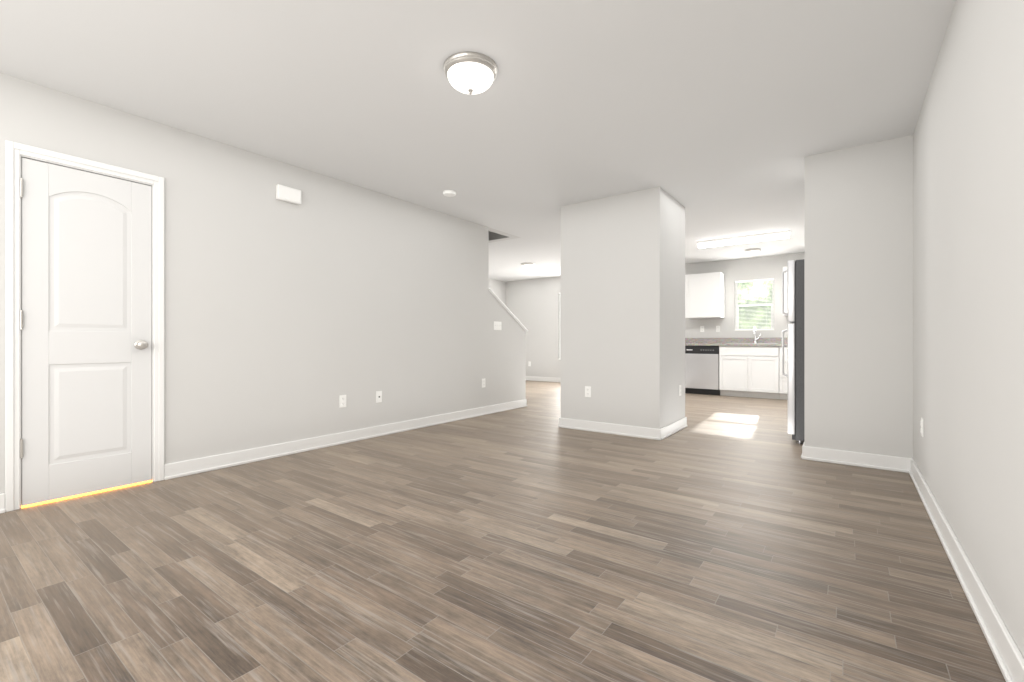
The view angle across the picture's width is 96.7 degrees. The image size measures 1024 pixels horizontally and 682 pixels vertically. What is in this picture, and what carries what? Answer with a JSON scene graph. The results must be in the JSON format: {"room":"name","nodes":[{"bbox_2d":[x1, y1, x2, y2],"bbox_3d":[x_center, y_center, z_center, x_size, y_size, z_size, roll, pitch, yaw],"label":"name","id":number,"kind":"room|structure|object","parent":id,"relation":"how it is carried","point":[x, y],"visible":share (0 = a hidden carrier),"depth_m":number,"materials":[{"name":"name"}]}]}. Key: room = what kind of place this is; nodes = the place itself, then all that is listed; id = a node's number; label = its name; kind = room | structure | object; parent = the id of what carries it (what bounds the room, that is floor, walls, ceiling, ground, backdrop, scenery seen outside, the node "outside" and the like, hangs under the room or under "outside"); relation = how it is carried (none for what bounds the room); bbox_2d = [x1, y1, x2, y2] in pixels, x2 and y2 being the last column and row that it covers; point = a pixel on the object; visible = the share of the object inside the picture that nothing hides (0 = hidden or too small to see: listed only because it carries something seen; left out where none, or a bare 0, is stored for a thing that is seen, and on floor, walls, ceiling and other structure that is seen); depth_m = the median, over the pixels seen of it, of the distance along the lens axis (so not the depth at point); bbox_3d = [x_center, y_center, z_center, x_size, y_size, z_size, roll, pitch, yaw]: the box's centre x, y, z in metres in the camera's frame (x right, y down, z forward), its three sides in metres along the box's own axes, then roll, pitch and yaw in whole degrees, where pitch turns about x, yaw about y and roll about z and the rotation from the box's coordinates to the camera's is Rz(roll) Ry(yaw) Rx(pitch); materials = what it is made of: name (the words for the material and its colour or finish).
{"room":"empty living room","nodes":[
{"label":"empty living room","id":0,"kind":"room"},
{"bbox_2d":[0,73,525,493],"bbox_3d":[-1.951,-0.798,3.824,0.120,3.500,7.080,0,0,36],"label":"wall","id":1,"kind":"structure","parent":0,"point":[284,321],"depth_m":3.81,"materials":[{"name":"grey paint"}]},
{"bbox_2d":[5,140,163,511],"bbox_3d":[-2.650,-0.083,2.861,0.139,2.070,0.730,0,0,36],"label":"door frame","id":2,"kind":"structure","parent":1,"relation":"attached to","point":[15,152],"depth_m":2.58,"materials":[{"name":"white wood"}]},
{"bbox_2d":[21,158,151,505],"bbox_3d":[-2.625,-0.052,2.842,0.035,1.985,0.600,0,0,36],"label":"closet door","id":3,"kind":"structure","parent":1,"relation":"in","point":[86,308],"depth_m":2.80,"materials":[{"name":"white paint"}]},
{"bbox_2d":[20,178,147,457],"bbox_3d":[-2.604,-0.130,2.803,0.086,1.590,0.584,0,0,36],"label":"hardware piece","id":4,"kind":"object","parent":3,"relation":"attached to","point":[140,344],"visible":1,"depth_m":2.58,"materials":[{"name":"silver metal"}]},
{"bbox_2d":[0,399,526,513],"bbox_3d":[-1.898,0.899,3.875,0.145,0.105,6.985,0,0,36],"label":"baseboard","id":5,"kind":"structure","parent":1,"relation":"attached to","point":[197,465],"depth_m":3.96,"materials":[{"name":"white wood"}]},
{"bbox_2d":[276,184,300,204],"bbox_3d":[-1.865,-1.223,3.805,0.043,0.120,0.200,0,0,36],"label":"door chime","id":6,"kind":"object","parent":1,"relation":"attached to","point":[288,194],"visible":1,"depth_m":3.78,"materials":[{"name":"white plastic"}]},
{"bbox_2d":[340,395,345,407],"bbox_3d":[-1.571,0.560,4.232,0.009,0.114,0.070,0,0,36],"label":"outlet","id":7,"kind":"object","parent":1,"relation":"attached to","point":[342,400],"visible":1,"depth_m":4.23,"materials":[{"name":"white plastic"}]},
{"bbox_2d":[376,391,381,402],"bbox_3d":[-1.328,0.559,4.556,0.014,0.114,0.070,0,0,36],"label":"outlet","id":8,"kind":"object","parent":1,"relation":"attached to","point":[378,396],"visible":1,"depth_m":4.55,"materials":[{"name":"white plastic"}]},
{"bbox_2d":[494,321,501,329],"bbox_3d":[-0.188,-0.204,6.102,0.015,0.114,0.164,0,0,36],"label":"light switch","id":9,"kind":"object","parent":1,"relation":"attached to","point":[497,325],"visible":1,"depth_m":6.10,"materials":[{"name":"white plastic"}]},
{"bbox_2d":[489,289,527,331],"bbox_3d":[-0.091,-0.407,6.348,0.164,0.559,0.892,0,0,36],"label":"trim","id":10,"kind":"structure","parent":1,"relation":"attached to","point":[507,309],"depth_m":6.27,"materials":[{"name":"white wood"}]},
{"bbox_2d":[0,0,955,281],"bbox_3d":[-0.369,-2.068,4.993,7.520,1.160,10.840,0,0,36],"label":"ceiling","id":11,"kind":"structure","parent":0,"point":[718,118],"depth_m":2.69,"materials":[{"name":"white paint"}]},
{"bbox_2d":[443,190,455,196],"bbox_3d":[-0.623,-1.470,4.547,0.132,0.036,0.132,0,0,36],"label":"smoke detector","id":12,"kind":"object","parent":11,"relation":"attached to","point":[449,193],"visible":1,"depth_m":4.51,"materials":[{"name":"white plastic"}]},
{"bbox_2d":[443,51,497,93],"bbox_3d":[-0.226,-1.417,2.486,0.294,0.142,0.294,0,0,36],"label":"ceiling light","id":13,"kind":"object","parent":11,"relation":"attached to","point":[467,72],"visible":1,"depth_m":2.40,"materials":[{"name":"white glass"}]},
{"bbox_2d":[521,262,534,269],"bbox_3d":[0.306,-1.421,8.757,0.279,0.134,0.279,0,0,36],"label":"ceiling light","id":14,"kind":"object","parent":11,"relation":"attached to","point":[528,265],"visible":1,"depth_m":8.67,"materials":[{"name":"silver metal"}]},
{"bbox_2d":[697,230,790,248],"bbox_3d":[3.289,-1.443,6.508,1.198,0.090,0.136,0,0,36],"label":"fluorescent ceiling light","id":15,"kind":"object","parent":11,"relation":"attached to","point":[748,238],"visible":1,"depth_m":6.43,"materials":[{"name":"white plastic"}]},
{"bbox_2d":[745,248,760,255],"bbox_3d":[3.927,-1.432,7.417,0.232,0.112,0.232,0,0,36],"label":"kitchen ceiling light","id":16,"kind":"object","parent":11,"relation":"attached to","point":[754,251],"visible":1,"depth_m":7.35,"materials":[{"name":"silver metal"}]},
{"bbox_2d":[489,279,505,304],"bbox_3d":[-1.350,-0.268,9.897,0.120,2.440,3.870,0,0,36],"label":"wall","id":17,"kind":"structure","parent":0,"point":[498,287],"depth_m":11.21,"materials":[{"name":"grey paint"}]},
{"bbox_2d":[489,231,513,242],"bbox_3d":[-0.374,-0.798,6.848,0.930,3.500,0.120,0,0,36],"label":"wall","id":18,"kind":"structure","parent":0,"point":[494,237],"depth_m":6.65,"materials":[{"name":"grey paint"}]},
{"bbox_2d":[0,380,1005,681],"bbox_3d":[-0.369,0.990,4.993,7.680,0.084,11.000,0,0,36],"label":"floor","id":19,"kind":"structure","parent":0,"point":[726,538],"depth_m":1.91,"materials":[{"name":"brown wood"}]},
{"bbox_2d":[526,376,560,381],"bbox_3d":[0.376,0.899,8.699,4.080,0.105,3.750,0,0,36],"label":"baseboard rear area","id":20,"kind":"structure","parent":19,"relation":"on","point":[545,379],"depth_m":10.74,"materials":[{"name":"white wood"}]},
{"bbox_2d":[685,346,719,394],"bbox_3d":[3.521,0.519,8.308,0.598,0.866,0.606,0,0,36],"label":"dishwasher","id":21,"kind":"object","parent":19,"relation":"on","point":[701,369],"visible":0.81,"depth_m":8.06,"materials":[{"name":"silver metal"}]},
{"bbox_2d":[719,346,780,398],"bbox_3d":[4.133,0.517,7.868,0.903,0.870,0.609,0,0,36],"label":"base cabinet","id":22,"kind":"object","parent":19,"relation":"on","point":[748,367],"depth_m":7.61,"materials":[{"name":"white wood"}]},
{"bbox_2d":[685,342,787,345],"bbox_3d":[3.934,0.062,7.998,2.440,0.040,0.635,0,0,36],"label":"countertop","id":23,"kind":"structure","parent":22,"relation":"on","point":[686,343],"depth_m":7.85,"materials":[{"name":"grey stone"}]},
{"bbox_2d":[753,327,761,342],"bbox_3d":[4.286,-0.103,7.957,0.131,0.286,0.188,0,0,36],"label":"faucet","id":24,"kind":"object","parent":23,"relation":"on","point":[754,332],"visible":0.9,"depth_m":8.01,"materials":[{"name":"silver metal"}]},
{"bbox_2d":[781,346,787,399],"bbox_3d":[4.682,0.517,7.463,0.581,0.870,0.609,0,0,36],"label":"base cabinet","id":25,"kind":"object","parent":19,"relation":"on","point":[784,380],"depth_m":7.32,"materials":[{"name":"white wood"}]},
{"bbox_2d":[782,259,803,443],"bbox_3d":[3.081,0.096,4.307,0.852,1.712,0.720,0,0,36],"label":"refrigerator","id":26,"kind":"object","parent":19,"relation":"on","point":[795,313],"visible":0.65,"depth_m":4.21,"materials":[{"name":"silver metal"}]},
{"bbox_2d":[783,266,787,315],"bbox_3d":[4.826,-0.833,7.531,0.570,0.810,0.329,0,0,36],"label":"handle","id":27,"kind":"object","parent":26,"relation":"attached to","point":[785,290],"visible":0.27,"depth_m":7.54,"materials":[{"name":"white"}]},
{"bbox_2d":[506,253,803,377],"bbox_3d":[2.812,-0.268,9.307,7.520,2.440,0.120,0,0,36],"label":"wall","id":28,"kind":"structure","parent":0,"point":[533,305],"depth_m":10.48,"materials":[{"name":"grey paint"}]},
{"bbox_2d":[558,296,560,359],"bbox_3d":[1.466,-0.343,10.297,0.900,1.550,0.114,0,0,36],"label":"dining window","id":29,"kind":"structure","parent":28,"relation":"in","point":[560,326],"depth_m":10.55,"materials":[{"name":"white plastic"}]},
{"bbox_2d":[559,293,560,358],"bbox_3d":[1.448,-0.350,10.272,0.888,1.532,0.038,0,0,36],"label":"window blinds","id":30,"kind":"object","parent":29,"relation":"attached to","point":[560,323],"visible":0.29,"depth_m":10.52,"materials":[{"name":"white"}]},
{"bbox_2d":[685,272,724,318],"bbox_3d":[3.575,-0.833,8.453,0.623,0.810,0.329,0,0,36],"label":"upper cabinet","id":31,"kind":"object","parent":28,"relation":"attached to","point":[704,295],"visible":0.94,"depth_m":8.32,"materials":[{"name":"white wood"}]},
{"bbox_2d":[685,338,787,341],"bbox_3d":[4.116,-0.008,8.246,2.440,0.100,0.020,0,0,36],"label":"backsplash","id":32,"kind":"structure","parent":28,"relation":"attached to","point":[686,339],"depth_m":8.29,"materials":[{"name":"grey stone"}]},
{"bbox_2d":[735,280,773,330],"bbox_3d":[4.352,-0.643,8.169,0.630,0.910,0.114,0,0,36],"label":"kitchen window","id":33,"kind":"structure","parent":28,"relation":"in","point":[737,307],"depth_m":8.19,"materials":[{"name":"white plastic"}]},
{"bbox_2d":[735,278,773,329],"bbox_3d":[4.334,-0.650,8.144,0.618,0.892,0.038,0,0,36],"label":"window blinds","id":34,"kind":"object","parent":33,"relation":"attached to","point":[750,281],"visible":0.88,"depth_m":8.14,"materials":[{"name":"white plastic"}]},
{"bbox_2d":[561,135,912,457],"bbox_3d":[1.969,-0.268,4.505,2.937,2.440,0.868,0,0,36],"label":"wall","id":35,"kind":"structure","parent":0,"point":[858,298],"depth_m":3.64,"materials":[{"name":"grey paint"}]},
{"bbox_2d":[585,386,590,396],"bbox_3d":[0.805,0.539,4.834,0.070,0.114,0.009,0,0,36],"label":"outlet","id":36,"kind":"object","parent":35,"relation":"attached to","point":[587,391],"visible":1,"depth_m":4.83,"materials":[{"name":"white plastic"}]},
{"bbox_2d":[558,417,686,439],"bbox_3d":[1.234,0.899,5.055,1.151,0.105,0.905,0,0,36],"label":"baseboard","id":37,"kind":"structure","parent":35,"relation":"attached to","point":[643,432],"depth_m":4.66,"materials":[{"name":"white wood"}]},
{"bbox_2d":[913,0,1023,657],"bbox_3d":[2.609,-0.268,2.797,0.120,2.440,10.840,0,0,36],"label":"wall","id":38,"kind":"structure","parent":0,"point":[968,279],"depth_m":1.68,"materials":[{"name":"grey paint"}]},
{"bbox_2d":[801,443,1023,681],"bbox_3d":[1.039,0.899,1.346,0.685,0.105,6.400,0,0,36],"label":"baseboard","id":39,"kind":"structure","parent":38,"relation":"attached to","point":[1007,654],"depth_m":1.88,"materials":[{"name":"white wood"}]},
{"bbox_2d":[920,417,922,436],"bbox_3d":[2.575,0.541,2.860,0.009,0.114,0.070,0,0,36],"label":"outlet","id":40,"kind":"object","parent":38,"relation":"attached to","point":[921,428],"visible":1,"depth_m":2.85,"materials":[{"name":"white plastic"}]},
{"label":"outside","id":41,"kind":"structure","parent":0,"visible":0},
{"bbox_2d":[738,281,771,328],"bbox_3d":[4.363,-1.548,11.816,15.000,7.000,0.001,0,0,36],"label":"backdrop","id":42,"kind":"structure","parent":41,"point":[753,301],"depth_m":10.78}
]}

